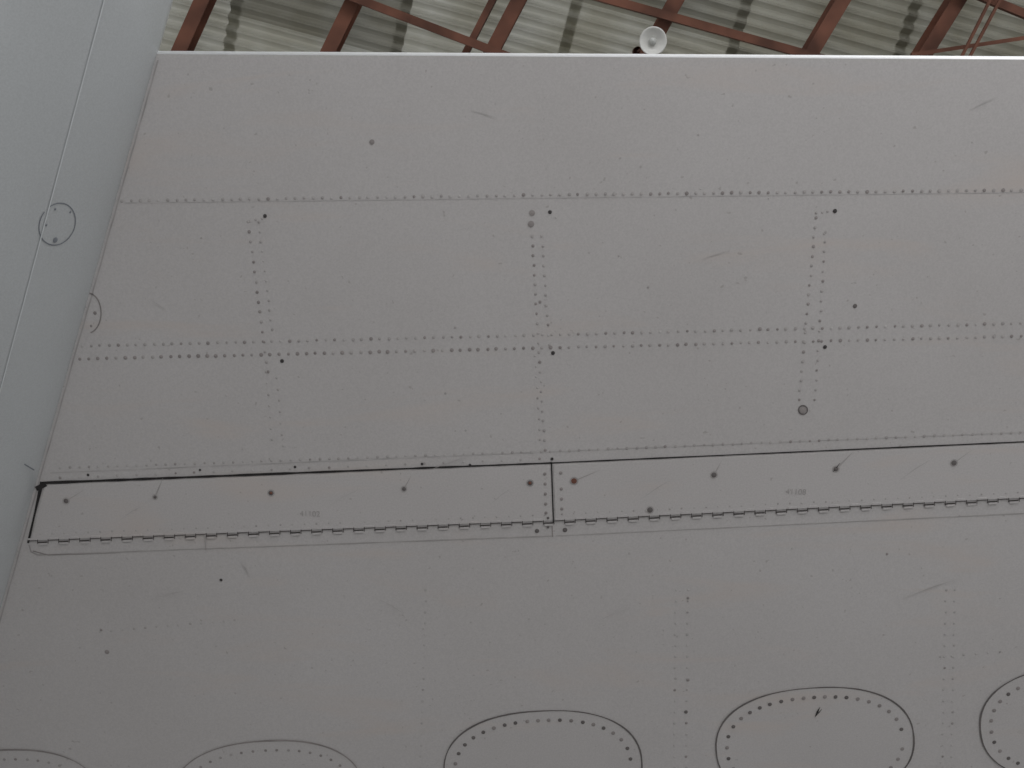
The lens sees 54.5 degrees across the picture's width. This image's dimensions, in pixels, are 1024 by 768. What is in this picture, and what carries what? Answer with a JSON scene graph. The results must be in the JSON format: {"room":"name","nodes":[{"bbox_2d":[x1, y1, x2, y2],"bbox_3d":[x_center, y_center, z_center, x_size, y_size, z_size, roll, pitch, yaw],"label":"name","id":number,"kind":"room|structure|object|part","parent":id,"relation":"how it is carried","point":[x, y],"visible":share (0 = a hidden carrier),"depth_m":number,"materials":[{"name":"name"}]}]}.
{"room":"aircraft hangar","nodes":[
{"label":"aircraft hangar","id":0,"kind":"room"},
{"bbox_2d":[159,0,1023,55],"bbox_3d":[0.970,-3.995,10.945,22.120,0.086,21.870,14,-76,-3],"label":"ceiling","id":1,"kind":"structure","parent":0,"point":[866,27],"depth_m":10.96,"materials":[{"name":"grey metal"}]},
{"bbox_2d":[171,0,1023,55],"bbox_3d":[-0.238,-3.865,10.684,23.492,0.431,18.460,0,-76,0],"label":"roof truss","id":2,"kind":"object","parent":1,"relation":"attached to","point":[199,12],"visible":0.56,"depth_m":10.63,"materials":[{"name":"red metal"}]},
{"bbox_2d":[632,26,666,53],"bbox_3d":[1.358,-3.461,10.213,0.268,1.306,0.268,0,-76,0],"label":"pendant lamp","id":3,"kind":"object","parent":2,"relation":"hanging from","point":[653,40],"visible":0.95,"depth_m":9.61,"materials":[{"name":"white metal"}]},
{"bbox_3d":[1.358,-3.312,9.614,0.076,0.060,0.076,0,-76,0],"label":"bulb","id":4,"kind":"part","parent":3,"relation":"part of","materials":[{"name":"white glass"}]},
{"label":"outside","id":5,"kind":"structure","parent":0,"visible":0},
{"bbox_2d":[0,0,1023,767],"bbox_3d":[1.098,-0.231,2.735,10.108,2.080,8.821,0,-76,0],"label":"airplane wing","id":6,"kind":"object","parent":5,"point":[357,409],"visible":1,"depth_m":2.53,"materials":[{"name":"grey paint"}]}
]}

